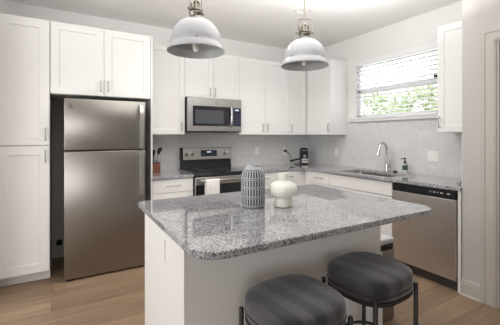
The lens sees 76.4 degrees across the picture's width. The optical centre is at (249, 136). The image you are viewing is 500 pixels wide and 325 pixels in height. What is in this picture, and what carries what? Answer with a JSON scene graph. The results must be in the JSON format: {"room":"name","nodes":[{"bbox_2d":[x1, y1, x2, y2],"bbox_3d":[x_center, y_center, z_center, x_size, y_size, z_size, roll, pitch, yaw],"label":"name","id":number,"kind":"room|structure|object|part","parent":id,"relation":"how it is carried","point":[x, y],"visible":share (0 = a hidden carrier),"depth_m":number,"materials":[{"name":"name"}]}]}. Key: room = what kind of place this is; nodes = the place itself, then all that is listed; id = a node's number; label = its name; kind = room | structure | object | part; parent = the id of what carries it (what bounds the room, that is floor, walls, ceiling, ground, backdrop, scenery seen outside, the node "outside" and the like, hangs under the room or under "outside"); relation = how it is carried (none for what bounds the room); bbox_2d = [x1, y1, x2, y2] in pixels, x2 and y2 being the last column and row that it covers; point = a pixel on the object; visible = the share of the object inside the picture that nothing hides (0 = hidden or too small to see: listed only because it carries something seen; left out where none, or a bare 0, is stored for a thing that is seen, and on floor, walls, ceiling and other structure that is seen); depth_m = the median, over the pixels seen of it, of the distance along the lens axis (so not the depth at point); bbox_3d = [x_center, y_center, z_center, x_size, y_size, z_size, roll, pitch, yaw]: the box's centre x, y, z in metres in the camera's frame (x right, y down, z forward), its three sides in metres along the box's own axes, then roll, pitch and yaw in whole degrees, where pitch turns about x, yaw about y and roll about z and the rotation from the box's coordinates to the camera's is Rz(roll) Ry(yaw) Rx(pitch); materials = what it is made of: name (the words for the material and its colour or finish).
{"room":"kitchen","nodes":[
{"label":"kitchen","id":0,"kind":"room"},
{"bbox_2d":[0,0,6,13],"bbox_3d":[-2.351,-0.029,2.877,0.120,2.765,0.950,0,0,-30],"label":"wall","id":1,"kind":"structure","parent":0,"point":[3,3],"depth_m":3.14,"materials":[{"name":"white paint"}]},
{"bbox_2d":[7,1,286,257],"bbox_3d":[-2.267,-0.029,3.546,7.720,2.765,0.120,0,0,-30],"label":"wall","id":2,"kind":"structure","parent":0,"point":[161,36],"depth_m":3.58,"materials":[{"name":"white paint"}]},
{"bbox_2d":[56,231,62,246],"bbox_3d":[-2.127,1.149,3.549,0.075,0.170,0.013,0,0,-30],"label":"outlet box","id":3,"kind":"object","parent":2,"relation":"attached to","point":[59,235],"visible":1,"depth_m":3.54,"materials":[{"name":"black plastic"}]},
{"bbox_2d":[50,21,149,101],"bbox_3d":[-1.623,-0.744,3.466,0.922,0.684,0.664,0,0,-30],"label":"upper cabinet","id":4,"kind":"object","parent":2,"relation":"attached to","point":[86,62],"visible":0.99,"depth_m":3.18,"materials":[{"name":"white wood"}]},
{"bbox_3d":[-1.678,-0.744,3.103,0.458,0.678,0.021,0,0,-30],"label":"door","id":5,"kind":"part","parent":4,"relation":"part of","materials":[{"name":"white wood"}]},
{"bbox_3d":[-1.280,-0.744,3.335,0.458,0.678,0.021,0,0,-30],"label":"door","id":6,"kind":"part","parent":4,"relation":"part of","materials":[{"name":"white wood"}]},
{"bbox_2d":[153,44,184,134],"bbox_3d":[-1.079,-0.553,3.950,0.461,1.065,0.360,0,0,-30],"label":"upper cabinet","id":7,"kind":"object","parent":2,"relation":"attached to","point":[168,69],"visible":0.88,"depth_m":3.84,"materials":[{"name":"white wood"}]},
{"bbox_2d":[185,54,238,99],"bbox_3d":[-0.550,-0.789,4.259,0.760,0.594,0.360,0,0,-30],"label":"upper cabinet","id":8,"kind":"object","parent":2,"relation":"attached to","point":[218,77],"visible":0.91,"depth_m":4.14,"materials":[{"name":"white wood"}]},
{"bbox_3d":[-0.647,-0.788,4.046,0.377,0.589,0.021,0,0,-30],"label":"door","id":9,"kind":"part","parent":8,"relation":"part of","materials":[{"name":"white wood"}]},
{"bbox_2d":[185,97,240,132],"bbox_3d":[-0.528,-0.268,4.220,0.755,0.432,0.450,0,0,-30],"label":"microwave","id":10,"kind":"object","parent":8,"relation":"attached to","point":[209,115],"visible":0.99,"depth_m":4.05,"materials":[{"name":"silver metal"}]},
{"bbox_3d":[-0.246,-0.259,4.159,0.029,0.290,0.062,0,0,-30],"label":"handle","id":11,"kind":"part","parent":10,"relation":"part of","materials":[{"name":"silver metal"}]},
{"bbox_3d":[-0.172,-0.251,4.229,0.115,0.241,0.003,0,0,-30],"label":"control panel","id":12,"kind":"part","parent":10,"relation":"part of","materials":[{"name":"black plastic"}]},
{"bbox_3d":[-0.173,-0.274,4.234,0.127,0.420,0.008,0,0,-30],"label":"control frame","id":13,"kind":"part","parent":10,"relation":"part of","materials":[{"name":"silver metal"}]},
{"bbox_3d":[-0.318,-0.788,4.238,0.377,0.589,0.021,0,0,-30],"label":"door","id":14,"kind":"part","parent":8,"relation":"part of","materials":[{"name":"white wood"}]},
{"bbox_2d":[153,133,308,169],"bbox_3d":[-0.193,0.195,4.682,2.733,0.490,0.008,0,0,-30],"label":"backsplash","id":15,"kind":"structure","parent":2,"relation":"attached to","point":[243,146],"depth_m":4.71,"materials":[{"name":"tile"}]},
{"bbox_2d":[255,147,258,154],"bbox_3d":[0.109,0.224,4.850,0.072,0.118,0.006,0,0,-30],"label":"wall outlet","id":16,"kind":"object","parent":2,"relation":"attached to","point":[256,148],"visible":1,"depth_m":4.85,"materials":[{"name":"white plastic"}]},
{"bbox_2d":[229,57,288,134],"bbox_3d":[0.149,-0.553,4.667,0.855,1.065,0.360,0,0,-30],"label":"upper cabinet","id":17,"kind":"object","parent":2,"relation":"attached to","point":[263,84],"visible":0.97,"depth_m":4.52,"materials":[{"name":"white wood"}]},
{"bbox_3d":[0.028,-0.553,4.441,0.417,1.060,0.021,0,0,-30],"label":"door","id":18,"kind":"part","parent":17,"relation":"part of","materials":[{"name":"white wood"}]},
{"bbox_3d":[0.398,-0.553,4.657,0.432,1.060,0.021,0,0,-30],"label":"door","id":19,"kind":"part","parent":17,"relation":"part of","materials":[{"name":"white wood"}]},
{"bbox_2d":[289,70,305,134],"bbox_3d":[0.803,-0.553,5.049,0.657,1.065,0.360,0,0,-30],"label":"upper cabinet","id":20,"kind":"object","parent":2,"relation":"attached to","point":[297,79],"visible":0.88,"depth_m":4.84,"materials":[{"name":"white wood"}]},
{"bbox_2d":[6,0,461,48],"bbox_3d":[-0.225,-1.461,0.048,7.720,0.100,8.220,0,0,-30],"label":"ceiling","id":21,"kind":"structure","parent":0,"point":[273,23],"depth_m":3.68,"materials":[{"name":"white paint"}]},
{"bbox_2d":[167,0,224,58],"bbox_3d":[-0.327,-0.961,1.929,0.347,0.898,0.347,0,0,-30],"label":"pendant lamp","id":22,"kind":"object","parent":21,"relation":"hanging from","point":[194,36],"visible":1,"depth_m":1.85,"materials":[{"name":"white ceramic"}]},
{"bbox_3d":[-0.327,-0.604,1.929,0.042,0.184,0.042,0,0,-30],"label":"bulb","id":23,"kind":"part","parent":22,"relation":"part of","materials":[{"name":"white"}]},
{"bbox_2d":[294,6,311,13],"bbox_3d":[0.592,-1.406,3.547,0.190,0.010,0.190,0,0,-30],"label":"recessed light","id":24,"kind":"object","parent":21,"relation":"in","point":[300,10],"visible":0.96,"depth_m":3.54,"materials":[{"name":"white plastic"}]},
{"bbox_2d":[281,0,328,70],"bbox_3d":[0.400,-0.961,2.326,0.347,0.898,0.347,0,0,-30],"label":"pendant lamp","id":25,"kind":"object","parent":21,"relation":"hanging from","point":[305,53],"visible":1,"depth_m":2.24,"materials":[{"name":"white metal"}]},
{"bbox_3d":[0.400,-0.610,2.326,0.347,0.196,0.347,0,0,-30],"label":"lamp shade","id":26,"kind":"part","parent":25,"relation":"part of","materials":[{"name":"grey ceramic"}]},
{"bbox_2d":[0,257,499,324],"bbox_3d":[-0.225,1.394,0.048,7.720,0.080,8.220,0,0,-30],"label":"floor","id":27,"kind":"structure","parent":0,"point":[117,297],"depth_m":2.57,"materials":[{"name":"brown wood"}]},
{"bbox_2d":[0,13,51,286],"bbox_3d":[-2.196,0.134,3.132,0.398,2.440,0.664,0,0,-30],"label":"pantry cabinet","id":28,"kind":"object","parent":27,"relation":"on","point":[25,96],"visible":1,"depth_m":2.89,"materials":[{"name":"white wood"}]},
{"bbox_3d":[-2.051,0.674,2.885,0.394,1.164,0.021,0,0,-30],"label":"door","id":29,"kind":"part","parent":28,"relation":"part of","materials":[{"name":"white wood"}]},
{"bbox_3d":[-2.051,-0.500,2.885,0.394,1.165,0.021,0,0,-30],"label":"door","id":30,"kind":"part","parent":28,"relation":"part of","materials":[{"name":"white wood"}]},
{"bbox_2d":[64,98,144,281],"bbox_3d":[-1.564,0.500,3.396,0.729,1.708,0.767,0,0,-30],"label":"refrigerator","id":31,"kind":"object","parent":27,"relation":"on","point":[104,140],"visible":1,"depth_m":3.09,"materials":[{"name":"grey metal"}]},
{"bbox_3d":[-1.415,-0.111,3.140,0.729,0.486,0.063,0,0,-30],"label":"freezer door","id":32,"kind":"part","parent":31,"relation":"part of","materials":[{"name":"silver metal"}]},
{"bbox_3d":[-1.110,0.382,3.250,0.042,0.448,0.056,0,0,-30],"label":"handle","id":33,"kind":"part","parent":31,"relation":"part of","materials":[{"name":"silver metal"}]},
{"bbox_3d":[-1.110,-0.100,3.250,0.042,0.436,0.056,0,0,-30],"label":"handle","id":34,"kind":"part","parent":31,"relation":"part of","materials":[{"name":"silver metal"}]},
{"bbox_2d":[144,36,152,200],"bbox_3d":[-1.224,0.134,3.720,0.018,2.440,0.629,0,0,-30],"label":"end panel","id":35,"kind":"object","parent":27,"relation":"on","point":[148,149],"visible":0.26,"depth_m":3.50,"materials":[{"name":"white wood"}]},
{"bbox_2d":[153,177,192,199],"bbox_3d":[-1.005,0.913,3.823,0.461,0.882,0.654,0,0,-30],"label":"base cabinet","id":36,"kind":"object","parent":27,"relation":"on","point":[174,187],"visible":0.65,"depth_m":3.56,"materials":[{"name":"white wood"}]},
{"bbox_3d":[-0.863,0.554,3.579,0.459,0.145,0.020,0,0,-30],"label":"drawer","id":37,"kind":"part","parent":36,"relation":"part of","materials":[{"name":"white wood"}]},
{"bbox_3d":[-0.863,0.942,3.579,0.459,0.616,0.020,0,0,-30],"label":"door","id":38,"kind":"part","parent":36,"relation":"part of","materials":[{"name":"white wood"}]},
{"bbox_2d":[153,169,193,179],"bbox_3d":[-1.009,0.455,3.829,0.462,0.030,0.640,0,0,-30],"label":"countertop","id":39,"kind":"structure","parent":36,"relation":"on","point":[165,174],"depth_m":3.66,"materials":[{"name":"stone"}]},
{"bbox_2d":[153,163,160,172],"bbox_3d":[-1.139,0.382,3.840,0.094,0.115,0.094,0,0,-30],"label":"utensil holder","id":40,"kind":"object","parent":39,"relation":"on","point":[156,166],"visible":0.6,"depth_m":3.80,"materials":[{"name":"orange ceramic"}]},
{"bbox_2d":[178,147,243,195],"bbox_3d":[-0.440,0.753,4.091,0.777,1.202,0.721,0,0,-30],"label":"range","id":41,"kind":"object","parent":27,"relation":"on","point":[204,163],"visible":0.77,"depth_m":4.18,"materials":[{"name":"silver metal"}]},
{"bbox_3d":[-0.580,0.234,4.383,0.724,0.160,0.075,0,0,-30],"label":"control panel","id":42,"kind":"part","parent":41,"relation":"part of","materials":[{"name":"silver metal"}]},
{"bbox_2d":[178,166,243,177],"bbox_3d":[-0.460,0.451,4.103,0.755,0.046,0.640,0,0,-30],"label":"cooktop","id":43,"kind":"object","parent":41,"relation":"in","point":[198,171],"depth_m":3.92,"materials":[{"name":"black glass"}]},
{"bbox_2d":[205,178,219,194],"bbox_3d":[-0.436,0.674,3.684,0.173,0.360,0.048,0,0,-30],"label":"dish towel","id":44,"kind":"object","parent":41,"relation":"hanging from","point":[212,186],"visible":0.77,"depth_m":3.66,"materials":[{"name":"white fabric"}]},
{"bbox_3d":[-0.307,0.816,3.841,0.747,0.676,0.034,0,0,-30],"label":"oven door","id":45,"kind":"part","parent":41,"relation":"part of","materials":[{"name":"black glass"}]},
{"bbox_3d":[-0.283,0.512,3.801,0.657,0.022,0.061,0,0,-30],"label":"handle","id":46,"kind":"part","parent":41,"relation":"part of","materials":[{"name":"silver metal"}]},
{"bbox_2d":[145,214,382,324],"bbox_3d":[0.090,0.913,2.086,1.354,0.882,0.828,0,0,-30],"label":"kitchen island","id":47,"kind":"object","parent":27,"relation":"on","point":[181,288],"visible":0.38,"depth_m":1.64,"materials":[{"name":"white wood"}]},
{"bbox_2d":[162,239,164,261],"bbox_3d":[-0.458,0.607,1.690,0.006,0.115,0.040,0,0,-30],"label":"outlet","id":48,"kind":"object","parent":47,"relation":"attached to","point":[163,240],"depth_m":1.68,"materials":[{"name":"white plastic"}]},
{"bbox_3d":[-0.488,0.913,1.765,0.018,0.882,0.799,0,0,-30],"label":"panel","id":49,"kind":"part","parent":47,"relation":"part of","materials":[{"name":"white wood"}]},
{"bbox_2d":[138,184,430,259],"bbox_3d":[0.199,0.455,2.046,1.563,0.030,1.137,0,0,-30],"label":"island countertop","id":50,"kind":"structure","parent":47,"relation":"on","point":[211,226],"depth_m":1.71,"materials":[{"name":"stone"}]},
{"bbox_2d":[241,164,264,207],"bbox_3d":[0.019,0.307,2.000,0.152,0.264,0.152,0,0,-30],"label":"ceramic vase","id":51,"kind":"object","parent":50,"relation":"on","point":[253,176],"visible":1,"depth_m":1.94,"materials":[{"name":"grey ceramic"}]},
{"bbox_2d":[269,172,297,207],"bbox_3d":[0.209,0.335,2.005,0.181,0.208,0.181,0,0,-30],"label":"ceramic vase","id":52,"kind":"object","parent":50,"relation":"on","point":[282,189],"visible":1,"depth_m":1.95,"materials":[{"name":"white ceramic"}]},
{"bbox_2d":[264,171,276,188],"bbox_3d":[0.034,0.913,4.430,0.418,0.882,0.654,0,0,-30],"label":"base cabinet","id":53,"kind":"object","parent":27,"relation":"on","point":[270,177],"visible":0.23,"depth_m":4.22,"materials":[{"name":"white wood"}]},
{"bbox_3d":[0.176,0.554,4.186,0.416,0.145,0.020,0,0,-30],"label":"drawer","id":54,"kind":"part","parent":53,"relation":"part of","materials":[{"name":"white wood"}]},
{"bbox_2d":[276,170,304,185],"bbox_3d":[0.689,0.913,4.812,1.094,0.882,0.654,0,0,-30],"label":"base cabinet","id":55,"kind":"object","parent":27,"relation":"on","point":[297,177],"visible":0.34,"depth_m":4.46,"materials":[{"name":"white wood"}]},
{"bbox_3d":[0.514,0.554,4.383,0.358,0.145,0.020,0,0,-30],"label":"drawer","id":56,"kind":"part","parent":55,"relation":"part of","materials":[{"name":"white wood"}]},
{"bbox_2d":[232,162,461,190],"bbox_3d":[1.018,0.455,3.823,1.507,0.030,2.694,0,0,-30],"label":"countertop","id":57,"kind":"structure","parent":55,"relation":"on","point":[448,183],"depth_m":3.76,"materials":[{"name":"stone"}]},
{"bbox_2d":[284,148,307,163],"bbox_3d":[0.727,0.311,5.046,0.372,0.257,0.180,0,0,0],"label":"coffee maker","id":58,"kind":"object","parent":57,"relation":"on","point":[303,158],"visible":1,"depth_m":4.97,"materials":[{"name":"black plastic"}]},
{"bbox_2d":[343,172,394,194],"bbox_3d":[1.477,0.560,3.832,0.435,0.178,0.760,0,0,-30],"label":"sink","id":59,"kind":"object","parent":57,"relation":"in","point":[367,173],"visible":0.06,"depth_m":3.96,"materials":[{"name":"silver metal"}]},
{"bbox_2d":[376,142,390,171],"bbox_3d":[1.627,0.254,3.903,0.254,0.370,0.085,0,0,-30],"label":"kitchen faucet","id":60,"kind":"object","parent":57,"relation":"on","point":[387,166],"visible":1,"depth_m":3.94,"materials":[{"name":"silver metal"}]},
{"bbox_2d":[401,158,407,173],"bbox_3d":[1.816,0.346,3.733,0.070,0.186,0.063,0,0,-30],"label":"soap bottle","id":61,"kind":"object","parent":57,"relation":"on","point":[404,165],"visible":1,"depth_m":3.72,"materials":[{"name":"white plastic"}]},
{"bbox_2d":[239,274,352,324],"bbox_3d":[0.186,1.003,1.333,0.392,0.702,0.374,0,0,-33],"label":"bar stool","id":62,"kind":"object","parent":27,"relation":"on","point":[289,299],"visible":1,"depth_m":1.26,"materials":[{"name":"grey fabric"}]},
{"bbox_3d":[-0.037,1.044,1.368,0.022,0.619,0.021,0,0,-33],"label":"leg","id":63,"kind":"part","parent":62,"relation":"part of","materials":[{"name":"black metal"}]},
{"bbox_3d":[0.410,1.044,1.298,0.022,0.619,0.021,0,0,-33],"label":"leg","id":64,"kind":"part","parent":62,"relation":"part of","materials":[{"name":"black metal"}]},
{"bbox_2d":[305,170,338,186],"bbox_3d":[1.145,0.913,4.451,0.654,0.882,0.492,0,0,-30],"label":"base cabinet","id":65,"kind":"object","parent":27,"relation":"on","point":[311,177],"visible":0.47,"depth_m":4.28,"materials":[{"name":"white wood"}]},
{"bbox_3d":[0.929,0.554,4.262,0.020,0.145,0.383,0,0,-30],"label":"drawer","id":66,"kind":"part","parent":65,"relation":"part of","materials":[{"name":"white wood"}]},
{"bbox_3d":[0.929,0.942,4.262,0.020,0.616,0.383,0,0,-30],"label":"door","id":67,"kind":"part","parent":65,"relation":"part of","materials":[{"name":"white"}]},
{"bbox_2d":[329,174,392,236],"bbox_3d":[1.501,0.918,3.841,0.654,0.872,0.916,0,0,-30],"label":"base cabinet","id":68,"kind":"object","parent":27,"relation":"on","point":[375,187],"visible":0.23,"depth_m":3.58,"materials":[{"name":"white wood"}]},
{"bbox_3d":[1.141,0.942,3.898,0.020,0.616,0.452,0,0,-30],"label":"door","id":69,"kind":"part","parent":68,"relation":"part of","materials":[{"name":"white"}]},
{"bbox_3d":[1.256,0.554,3.702,0.020,0.145,0.907,0,0,-30],"label":"drawer","id":70,"kind":"part","parent":68,"relation":"part of","materials":[{"name":"white wood"}]},
{"bbox_3d":[1.371,0.942,3.505,0.020,0.616,0.451,0,0,-30],"label":"door","id":71,"kind":"part","parent":68,"relation":"part of","materials":[{"name":"white wood"}]},
{"bbox_2d":[322,252,417,324],"bbox_3d":[0.610,1.003,1.630,0.392,0.702,0.374,0,0,-34],"label":"bar stool","id":72,"kind":"object","parent":27,"relation":"on","point":[369,279],"visible":0.98,"depth_m":1.52,"materials":[{"name":"black leather"}]},
{"bbox_3d":[0.663,1.044,1.850,0.022,0.619,0.022,0,0,-34],"label":"leg","id":73,"kind":"part","parent":72,"relation":"part of","materials":[{"name":"black metal"}]},
{"bbox_3d":[0.609,0.703,1.630,0.384,0.102,0.366,0,0,-34],"label":"seat","id":74,"kind":"part","parent":72,"relation":"part of","materials":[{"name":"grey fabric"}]},
{"bbox_3d":[0.556,1.044,1.409,0.022,0.619,0.021,0,0,-34],"label":"leg","id":75,"kind":"part","parent":72,"relation":"part of","materials":[{"name":"black metal"}]},
{"bbox_3d":[0.834,1.044,1.599,0.022,0.619,0.022,0,0,-34],"label":"leg","id":76,"kind":"part","parent":72,"relation":"part of","materials":[{"name":"black metal"}]},
{"bbox_2d":[381,234,394,321],"bbox_3d":[0.862,1.053,2.438,0.302,0.602,0.349,0,0,-30],"label":"trash can","id":77,"kind":"object","parent":27,"relation":"on","point":[387,241],"visible":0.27,"depth_m":2.33,"materials":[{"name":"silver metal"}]},
{"bbox_3d":[0.862,0.763,2.439,0.294,0.022,0.339,0,0,-30],"label":"lid","id":78,"kind":"part","parent":77,"relation":"part of","materials":[{"name":"white plastic"}]},
{"bbox_2d":[393,182,457,290],"bbox_3d":[1.897,0.914,3.175,0.638,0.880,0.626,0,0,-30],"label":"dishwasher","id":79,"kind":"object","parent":27,"relation":"on","point":[428,245],"visible":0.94,"depth_m":2.94,"materials":[{"name":"grey metal"}]},
{"bbox_3d":[1.645,0.516,3.028,0.042,0.076,0.614,0,0,-30],"label":"control panel","id":80,"kind":"part","parent":79,"relation":"part of","materials":[{"name":"black plastic"}]},
{"bbox_2d":[458,191,461,292],"bbox_3d":[2.071,0.913,2.897,0.620,0.882,0.025,0,0,-30],"label":"end panel","id":81,"kind":"object","parent":27,"relation":"on","point":[459,192],"visible":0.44,"depth_m":2.74,"materials":[{"name":"white wood"}]},
{"bbox_2d":[310,1,461,178],"bbox_3d":[3.062,-0.029,1.956,0.120,2.765,8.000,0,0,-30],"label":"wall","id":82,"kind":"structure","parent":0,"point":[420,30],"depth_m":4.04,"materials":[{"name":"white paint"}]},
{"bbox_2d":[306,59,346,134],"bbox_3d":[1.129,-0.553,4.770,0.360,1.065,0.516,0,0,-30],"label":"upper cabinet","id":83,"kind":"object","parent":82,"relation":"attached to","point":[326,88],"visible":0.91,"depth_m":4.60,"materials":[{"name":"white wood"}]},
{"bbox_3d":[1.019,-0.553,4.691,0.021,1.060,0.489,0,0,-30],"label":"door","id":84,"kind":"part","parent":83,"relation":"part of","materials":[{"name":"white wood"}]},
{"bbox_2d":[309,118,461,178],"bbox_3d":[1.673,0.121,4.206,0.008,0.638,2.696,0,0,-30],"label":"backsplash","id":85,"kind":"structure","parent":82,"relation":"attached to","point":[411,140],"depth_m":3.96,"materials":[{"name":"tile"}]},
{"bbox_2d":[349,114,437,121],"bbox_3d":[1.792,-0.224,4.031,0.089,0.050,1.315,0,0,-30],"label":"window sill","id":86,"kind":"structure","parent":82,"relation":"attached to","point":[423,116],"depth_m":3.92,"materials":[{"name":"white wood"}]},
{"bbox_2d":[358,48,437,116],"bbox_3d":[1.853,-0.648,4.050,0.085,0.794,1.164,0,0,-30],"label":"window","id":87,"kind":"structure","parent":82,"relation":"in","point":[436,52],"depth_m":4.00,"materials":[{"name":"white glass"}]},
{"bbox_2d":[355,42,437,125],"bbox_3d":[1.800,-0.595,4.018,0.075,0.897,1.157,0,0,-30],"label":"window blind","id":88,"kind":"object","parent":87,"relation":"attached to","point":[430,46],"visible":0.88,"depth_m":3.93,"materials":[{"name":"white plastic"}]},
{"bbox_3d":[1.499,-0.566,4.471,0.012,0.840,0.006,0,0,-30],"label":"tilt cord","id":89,"kind":"part","parent":88,"relation":"part of","materials":[{"name":"white plastic"}]},
{"bbox_3d":[1.808,-0.260,4.023,0.050,0.016,1.147,0,0,-30],"label":"rail","id":90,"kind":"part","parent":88,"relation":"part of","materials":[{"name":"white plastic"}]},
{"bbox_3d":[2.041,-0.631,3.624,0.054,0.726,0.002,0,0,-30],"label":"ladder cord","id":91,"kind":"part","parent":88,"relation":"part of","materials":[{"name":"white plastic"}]},
{"bbox_2d":[427,151,438,161],"bbox_3d":[2.044,0.226,3.554,0.008,0.118,0.124,0,0,-30],"label":"light switch","id":92,"kind":"object","parent":82,"relation":"attached to","point":[432,156],"visible":1,"depth_m":3.55,"materials":[{"name":"white plastic"}]},
{"bbox_2d":[438,20,461,132],"bbox_3d":[2.099,-0.568,3.108,0.360,1.057,0.367,0,0,-30],"label":"upper cabinet","id":93,"kind":"object","parent":82,"relation":"attached to","point":[450,35],"visible":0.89,"depth_m":3.09,"materials":[{"name":"white wood"}]},
{"bbox_2d":[462,0,499,283],"bbox_3d":[3.204,-0.024,0.472,0.110,2.775,5.294,0,0,-30],"label":"wall","id":94,"kind":"structure","parent":0,"point":[477,15],"depth_m":2.66,"materials":[{"name":"grey paint"}]},
{"bbox_2d":[460,278,479,301],"bbox_3d":[1.846,1.286,2.660,0.028,0.136,0.145,0,0,-30],"label":"baseboard","id":95,"kind":"structure","parent":94,"relation":"attached to","point":[469,289],"depth_m":2.66,"materials":[{"name":"grey paint"}]},
{"bbox_2d":[480,26,499,307],"bbox_3d":[2.154,0.247,2.142,0.019,2.213,1.058,0,0,-30],"label":"trim","id":96,"kind":"structure","parent":94,"relation":"attached to","point":[489,38],"depth_m":2.55,"materials":[{"name":"grey paint"}]},
{"bbox_2d":[497,41,499,307],"bbox_3d":[2.210,0.301,2.175,0.110,2.105,0.838,0,0,-30],"label":"trim","id":97,"kind":"structure","parent":94,"relation":"attached to","point":[498,42],"depth_m":2.50,"materials":[{"name":"grey paint"}]}
]}

